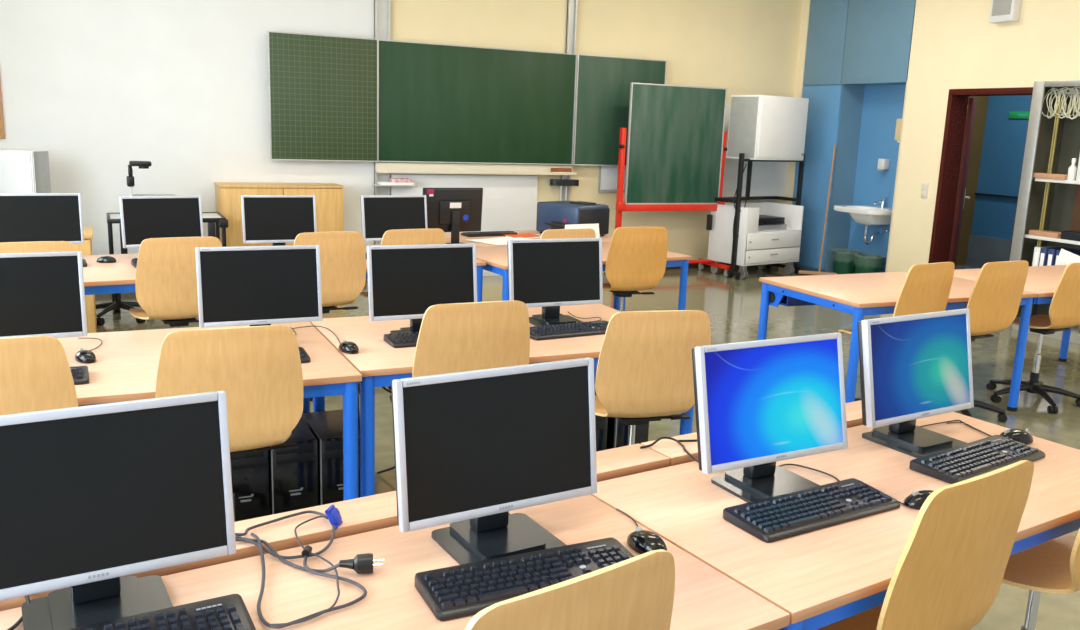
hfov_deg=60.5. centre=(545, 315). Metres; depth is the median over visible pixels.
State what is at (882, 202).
tap
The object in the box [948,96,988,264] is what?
wall
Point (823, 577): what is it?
computer desk
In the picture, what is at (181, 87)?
wall
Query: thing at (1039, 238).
shelf
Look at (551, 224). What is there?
paper tray
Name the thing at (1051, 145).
shelving unit
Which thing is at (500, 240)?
paper sheet
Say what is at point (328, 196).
base cabinet
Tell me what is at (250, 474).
computer tower
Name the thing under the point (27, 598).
cable
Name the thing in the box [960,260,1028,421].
swivel chair
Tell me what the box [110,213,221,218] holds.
shelf
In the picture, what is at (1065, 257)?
loose paper
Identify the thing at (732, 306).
floor
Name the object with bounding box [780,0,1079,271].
wall
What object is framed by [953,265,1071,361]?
side table
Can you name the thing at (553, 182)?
oval tray
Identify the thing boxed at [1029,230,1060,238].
box
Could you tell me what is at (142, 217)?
computer monitor
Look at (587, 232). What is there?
swivel chair
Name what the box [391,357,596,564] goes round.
computer monitor
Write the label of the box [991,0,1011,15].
grille
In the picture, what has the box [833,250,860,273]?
waste bin
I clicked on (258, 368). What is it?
swivel chair
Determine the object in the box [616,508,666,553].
computer mouse
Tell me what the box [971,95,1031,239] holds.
wall
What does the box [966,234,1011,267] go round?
baseboard
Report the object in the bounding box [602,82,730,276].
chalkboard
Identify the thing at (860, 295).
computer desk
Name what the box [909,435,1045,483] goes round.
keyboard
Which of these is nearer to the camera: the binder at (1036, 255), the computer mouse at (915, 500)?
the computer mouse at (915, 500)
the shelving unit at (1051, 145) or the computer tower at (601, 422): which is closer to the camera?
the computer tower at (601, 422)
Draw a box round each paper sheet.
[469,236,528,244]
[505,234,540,237]
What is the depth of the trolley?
7.85 m
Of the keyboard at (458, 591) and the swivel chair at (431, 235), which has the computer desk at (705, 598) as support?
the keyboard at (458, 591)
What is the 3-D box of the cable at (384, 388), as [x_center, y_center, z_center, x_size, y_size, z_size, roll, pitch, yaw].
[-0.754,0.467,4.251,0.410,0.602,0.142,-3,13,-25]
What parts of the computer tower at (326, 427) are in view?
panel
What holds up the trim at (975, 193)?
attached to the wall at (1004, 139)
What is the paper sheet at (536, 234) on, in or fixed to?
on the desk at (463, 239)
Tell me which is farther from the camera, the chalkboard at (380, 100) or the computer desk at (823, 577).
the chalkboard at (380, 100)
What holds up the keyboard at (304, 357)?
on the computer desk at (125, 367)
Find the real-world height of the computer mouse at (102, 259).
0.040 m
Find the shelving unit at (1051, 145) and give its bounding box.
[1008,80,1079,343]
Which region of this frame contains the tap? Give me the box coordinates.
[874,196,886,207]
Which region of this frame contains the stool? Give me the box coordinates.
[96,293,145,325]
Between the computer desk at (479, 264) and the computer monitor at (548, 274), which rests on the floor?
the computer desk at (479, 264)
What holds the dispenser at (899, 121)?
attached to the wall at (857, 59)
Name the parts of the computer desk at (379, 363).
leg, leg, rail, leg, leg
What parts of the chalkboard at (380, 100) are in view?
panel frame, guide rail, panel, panel, panel frame, guide rail, panel frame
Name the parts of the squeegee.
handle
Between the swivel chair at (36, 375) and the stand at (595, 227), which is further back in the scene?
the stand at (595, 227)
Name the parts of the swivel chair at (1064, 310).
arm, arm, arm, mounting plate, arm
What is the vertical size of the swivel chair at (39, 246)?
0.996 m
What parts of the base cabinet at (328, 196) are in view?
door, door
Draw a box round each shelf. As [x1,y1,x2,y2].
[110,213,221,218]
[372,184,417,186]
[1024,234,1079,244]
[1035,178,1079,183]
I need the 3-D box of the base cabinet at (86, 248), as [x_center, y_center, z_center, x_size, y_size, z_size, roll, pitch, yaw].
[-3.772,-0.224,6.682,0.945,0.765,0.555,-3,13,-25]
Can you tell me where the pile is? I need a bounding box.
[378,178,413,184]
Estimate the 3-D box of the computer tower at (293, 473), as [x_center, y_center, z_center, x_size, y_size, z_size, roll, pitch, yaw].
[-1.082,0.648,3.868,0.182,0.378,0.382,-3,13,-25]
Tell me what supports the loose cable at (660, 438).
on the computer desk at (823, 577)
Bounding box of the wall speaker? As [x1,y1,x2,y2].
[989,0,1021,23]
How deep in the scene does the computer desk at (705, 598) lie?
1.81 m
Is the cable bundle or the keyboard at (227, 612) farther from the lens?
the cable bundle
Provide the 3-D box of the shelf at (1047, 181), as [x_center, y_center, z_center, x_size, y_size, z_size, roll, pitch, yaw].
[4.631,-1.115,7.802,0.360,0.028,0.870,-3,13,-25]
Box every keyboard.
[67,594,255,629]
[70,366,88,384]
[82,259,86,266]
[132,260,136,267]
[290,327,310,362]
[383,332,418,347]
[415,537,634,620]
[461,231,516,236]
[530,312,608,340]
[723,478,899,542]
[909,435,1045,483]
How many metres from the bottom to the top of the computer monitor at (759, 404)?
0.384 m
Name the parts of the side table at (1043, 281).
rail, leg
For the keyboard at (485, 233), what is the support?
on the desk at (463, 239)
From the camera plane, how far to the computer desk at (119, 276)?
5.07 m
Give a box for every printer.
[536,201,609,235]
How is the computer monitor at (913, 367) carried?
on the computer desk at (823, 577)
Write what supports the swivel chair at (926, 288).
on the floor
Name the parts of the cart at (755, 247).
drawer, drawer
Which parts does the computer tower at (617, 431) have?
panel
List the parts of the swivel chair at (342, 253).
mounting plate, lever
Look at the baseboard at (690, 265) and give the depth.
11.23 m
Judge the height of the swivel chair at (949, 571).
0.980 m
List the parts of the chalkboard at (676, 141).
post, panel frame, board panel, post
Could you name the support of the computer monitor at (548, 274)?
on the computer desk at (379, 363)
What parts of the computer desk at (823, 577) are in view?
leg, rail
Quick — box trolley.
[106,212,227,311]
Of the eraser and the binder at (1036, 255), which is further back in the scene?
the eraser
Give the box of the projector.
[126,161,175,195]
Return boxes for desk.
[0,495,789,629]
[57,322,361,500]
[82,253,138,294]
[310,304,693,497]
[365,245,485,301]
[445,230,625,310]
[476,242,691,310]
[591,412,1079,629]
[641,400,862,465]
[757,271,1036,411]
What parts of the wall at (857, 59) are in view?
tall door, door, door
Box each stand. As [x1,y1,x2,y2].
[550,179,578,200]
[565,223,599,237]
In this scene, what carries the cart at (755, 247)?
on the floor
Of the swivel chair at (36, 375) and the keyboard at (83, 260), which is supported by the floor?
the swivel chair at (36, 375)
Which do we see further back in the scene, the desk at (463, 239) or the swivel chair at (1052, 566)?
the desk at (463, 239)
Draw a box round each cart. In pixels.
[707,202,803,278]
[715,95,808,279]
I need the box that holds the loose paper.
[1055,248,1079,264]
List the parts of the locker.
door, panel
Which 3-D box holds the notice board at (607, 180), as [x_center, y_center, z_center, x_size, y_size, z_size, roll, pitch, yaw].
[0.781,-1.566,10.586,0.375,0.315,0.060,-3,13,-25]
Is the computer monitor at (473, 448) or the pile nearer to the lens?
the computer monitor at (473, 448)
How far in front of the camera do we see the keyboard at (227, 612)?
1.61 m
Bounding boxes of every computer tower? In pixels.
[231,447,269,521]
[268,417,317,514]
[303,409,359,505]
[594,386,648,449]
[595,415,607,451]
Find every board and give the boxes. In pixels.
[0,79,4,138]
[0,443,669,610]
[598,166,625,192]
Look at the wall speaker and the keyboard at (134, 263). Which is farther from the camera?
the wall speaker
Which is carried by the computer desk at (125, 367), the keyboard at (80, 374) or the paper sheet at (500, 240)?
the keyboard at (80, 374)
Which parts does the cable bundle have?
hook rail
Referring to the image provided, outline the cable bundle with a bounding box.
[1042,86,1079,118]
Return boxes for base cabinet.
[73,226,96,332]
[214,182,343,246]
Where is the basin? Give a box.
[834,196,891,244]
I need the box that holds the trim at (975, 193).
[975,193,1017,197]
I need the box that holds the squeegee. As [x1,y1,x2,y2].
[798,144,836,274]
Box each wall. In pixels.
[0,0,801,259]
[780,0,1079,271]
[792,0,915,272]
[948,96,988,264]
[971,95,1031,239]
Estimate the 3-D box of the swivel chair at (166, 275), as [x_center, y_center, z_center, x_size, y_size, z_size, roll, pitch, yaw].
[-2.071,0.028,5.179,0.588,0.996,0.575,-5,14,-31]
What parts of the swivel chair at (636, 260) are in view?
mounting plate, lever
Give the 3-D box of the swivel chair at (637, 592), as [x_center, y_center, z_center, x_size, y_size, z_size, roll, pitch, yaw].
[-0.121,0.825,1.663,0.588,0.986,0.575,-7,14,-37]
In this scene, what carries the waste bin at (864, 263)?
on the floor
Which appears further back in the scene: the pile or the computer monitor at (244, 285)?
the pile
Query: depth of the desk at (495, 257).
6.65 m
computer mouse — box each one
[75,338,101,362]
[97,255,115,262]
[291,326,358,353]
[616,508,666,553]
[897,490,933,509]
[947,422,1032,443]
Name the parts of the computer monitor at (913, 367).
cord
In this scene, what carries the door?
in the wall at (954, 44)
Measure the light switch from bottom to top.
0.160 m
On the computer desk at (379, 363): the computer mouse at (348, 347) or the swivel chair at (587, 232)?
the computer mouse at (348, 347)
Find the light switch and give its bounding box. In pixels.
[921,182,928,197]
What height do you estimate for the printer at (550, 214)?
0.275 m
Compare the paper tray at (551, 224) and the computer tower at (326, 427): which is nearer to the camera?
the computer tower at (326, 427)
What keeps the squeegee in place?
on the floor
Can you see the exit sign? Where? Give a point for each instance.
(1014, 115)
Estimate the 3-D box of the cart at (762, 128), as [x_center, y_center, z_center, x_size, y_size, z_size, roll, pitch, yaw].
[2.507,-1.502,10.823,1.128,2.059,0.524,-6,14,-36]
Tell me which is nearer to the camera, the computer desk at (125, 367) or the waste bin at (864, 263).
the computer desk at (125, 367)
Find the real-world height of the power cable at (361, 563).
0.039 m
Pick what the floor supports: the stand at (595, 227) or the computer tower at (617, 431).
the computer tower at (617, 431)
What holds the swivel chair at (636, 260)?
on the floor
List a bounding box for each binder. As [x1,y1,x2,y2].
[1032,246,1056,265]
[1038,247,1063,265]
[1046,248,1071,265]
[1054,249,1079,264]
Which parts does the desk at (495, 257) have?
rail, leg, leg, rail, leg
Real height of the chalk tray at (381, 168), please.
0.100 m
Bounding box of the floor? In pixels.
[95,265,1079,629]
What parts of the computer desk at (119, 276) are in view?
rail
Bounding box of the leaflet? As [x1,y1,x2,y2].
[507,233,540,236]
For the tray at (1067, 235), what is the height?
0.070 m
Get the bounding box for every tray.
[375,162,576,174]
[545,221,571,228]
[550,179,578,185]
[769,292,816,306]
[1060,231,1079,240]
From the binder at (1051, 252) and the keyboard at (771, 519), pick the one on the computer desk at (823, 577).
the keyboard at (771, 519)
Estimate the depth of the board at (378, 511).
2.06 m
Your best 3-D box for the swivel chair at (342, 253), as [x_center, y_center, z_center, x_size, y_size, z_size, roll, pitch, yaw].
[-1.397,-0.043,5.648,0.588,0.996,0.575,-5,14,-31]
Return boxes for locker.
[0,149,50,192]
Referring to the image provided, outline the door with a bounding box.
[928,87,1032,269]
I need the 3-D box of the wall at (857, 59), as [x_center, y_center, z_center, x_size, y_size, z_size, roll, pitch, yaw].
[3.715,-2.187,10.793,0.520,3.500,1.655,-3,13,-25]
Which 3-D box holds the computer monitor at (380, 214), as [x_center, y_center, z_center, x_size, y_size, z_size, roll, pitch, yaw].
[-1.032,-0.628,6.348,0.468,0.388,0.225,-5,13,-30]
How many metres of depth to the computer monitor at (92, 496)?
1.62 m
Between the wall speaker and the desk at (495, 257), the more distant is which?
the wall speaker
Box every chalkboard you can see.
[267,0,666,244]
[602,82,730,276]
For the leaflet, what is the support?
on the paper sheet at (536, 234)
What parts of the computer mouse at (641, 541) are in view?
cord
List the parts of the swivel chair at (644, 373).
mounting plate, lever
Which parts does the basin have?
bowl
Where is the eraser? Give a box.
[551,168,571,171]
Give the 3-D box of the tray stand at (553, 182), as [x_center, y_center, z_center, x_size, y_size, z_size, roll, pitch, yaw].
[0.190,-0.982,10.346,0.340,1.065,0.170,-3,13,-25]
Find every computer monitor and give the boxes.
[0,193,83,243]
[0,251,86,337]
[0,391,235,629]
[119,195,203,247]
[195,245,322,327]
[241,195,316,245]
[360,195,427,240]
[366,243,476,333]
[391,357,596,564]
[423,188,482,243]
[507,238,602,325]
[692,333,847,502]
[857,309,989,457]
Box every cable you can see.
[6,595,30,629]
[235,504,342,624]
[235,533,383,628]
[358,387,394,473]
[640,437,698,462]
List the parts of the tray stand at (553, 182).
post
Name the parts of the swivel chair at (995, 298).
arm, mounting plate, arm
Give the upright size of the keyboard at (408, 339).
0.033 m
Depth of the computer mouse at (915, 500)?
2.27 m
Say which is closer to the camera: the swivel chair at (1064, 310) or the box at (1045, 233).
the swivel chair at (1064, 310)
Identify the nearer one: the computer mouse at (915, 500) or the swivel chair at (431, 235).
the computer mouse at (915, 500)
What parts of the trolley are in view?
leg, edge frame, leg, leg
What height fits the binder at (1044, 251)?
0.325 m
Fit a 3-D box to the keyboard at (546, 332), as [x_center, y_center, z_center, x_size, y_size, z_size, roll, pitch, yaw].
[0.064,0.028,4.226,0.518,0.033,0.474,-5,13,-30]
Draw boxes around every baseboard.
[366,262,756,280]
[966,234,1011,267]
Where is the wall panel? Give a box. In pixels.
[722,103,788,199]
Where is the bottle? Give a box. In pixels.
[1067,158,1076,179]
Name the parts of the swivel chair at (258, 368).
mounting plate, lever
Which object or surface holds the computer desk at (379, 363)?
on the floor
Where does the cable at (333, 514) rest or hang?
on the computer desk at (705, 598)
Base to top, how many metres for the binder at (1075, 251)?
0.325 m
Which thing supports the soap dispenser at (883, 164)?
attached to the wall at (857, 59)
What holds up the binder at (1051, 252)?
on the shelving unit at (1051, 145)
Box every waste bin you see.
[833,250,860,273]
[855,254,883,273]
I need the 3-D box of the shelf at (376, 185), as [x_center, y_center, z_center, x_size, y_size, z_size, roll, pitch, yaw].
[-1.534,-1.324,9.414,0.430,0.015,0.150,-3,13,-25]
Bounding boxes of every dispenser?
[877,159,889,170]
[895,119,901,141]
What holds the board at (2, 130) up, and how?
attached to the wall at (181, 87)
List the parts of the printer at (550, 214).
lid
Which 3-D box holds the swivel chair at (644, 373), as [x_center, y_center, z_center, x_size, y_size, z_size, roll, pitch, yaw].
[0.345,0.409,3.804,0.588,0.975,0.575,-1,12,-15]
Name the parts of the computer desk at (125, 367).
rail, leg, leg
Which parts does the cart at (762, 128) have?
post, cord, panel, door, post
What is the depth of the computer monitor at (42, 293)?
3.27 m
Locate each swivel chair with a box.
[0,241,75,252]
[0,336,77,414]
[130,236,221,327]
[155,325,302,521]
[294,231,365,400]
[360,228,445,388]
[389,300,529,401]
[464,549,674,629]
[540,228,595,238]
[595,310,710,444]
[603,226,667,311]
[816,460,1033,629]
[838,262,954,400]
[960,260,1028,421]
[986,262,1079,413]
[1002,528,1079,629]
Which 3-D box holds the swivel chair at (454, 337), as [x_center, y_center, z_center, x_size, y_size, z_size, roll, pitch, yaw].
[-0.377,0.393,3.692,0.588,1.001,0.575,-3,13,-25]
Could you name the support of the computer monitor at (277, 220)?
on the computer desk at (479, 264)
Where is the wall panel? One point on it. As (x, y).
(767, 178)
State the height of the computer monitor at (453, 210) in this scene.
0.424 m
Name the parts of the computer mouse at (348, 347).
cord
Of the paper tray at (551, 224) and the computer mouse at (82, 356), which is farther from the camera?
the paper tray at (551, 224)
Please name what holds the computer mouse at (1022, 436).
on the computer desk at (823, 577)
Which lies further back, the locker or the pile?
the pile
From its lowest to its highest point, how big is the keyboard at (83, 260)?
0.033 m
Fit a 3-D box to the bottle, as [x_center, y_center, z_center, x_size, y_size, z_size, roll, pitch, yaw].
[4.462,-1.238,7.840,0.064,0.185,0.064,-3,13,-25]
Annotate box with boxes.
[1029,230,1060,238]
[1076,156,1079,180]
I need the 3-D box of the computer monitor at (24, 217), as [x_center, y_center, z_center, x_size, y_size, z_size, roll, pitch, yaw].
[-3.022,-0.532,5.521,0.468,0.388,0.225,-4,13,-29]
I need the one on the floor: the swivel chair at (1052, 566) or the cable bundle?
the swivel chair at (1052, 566)
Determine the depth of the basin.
10.49 m
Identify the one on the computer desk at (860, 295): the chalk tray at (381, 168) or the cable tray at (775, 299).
the cable tray at (775, 299)
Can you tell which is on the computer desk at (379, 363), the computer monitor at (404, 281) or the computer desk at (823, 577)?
the computer monitor at (404, 281)
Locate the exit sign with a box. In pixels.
[1009,112,1028,118]

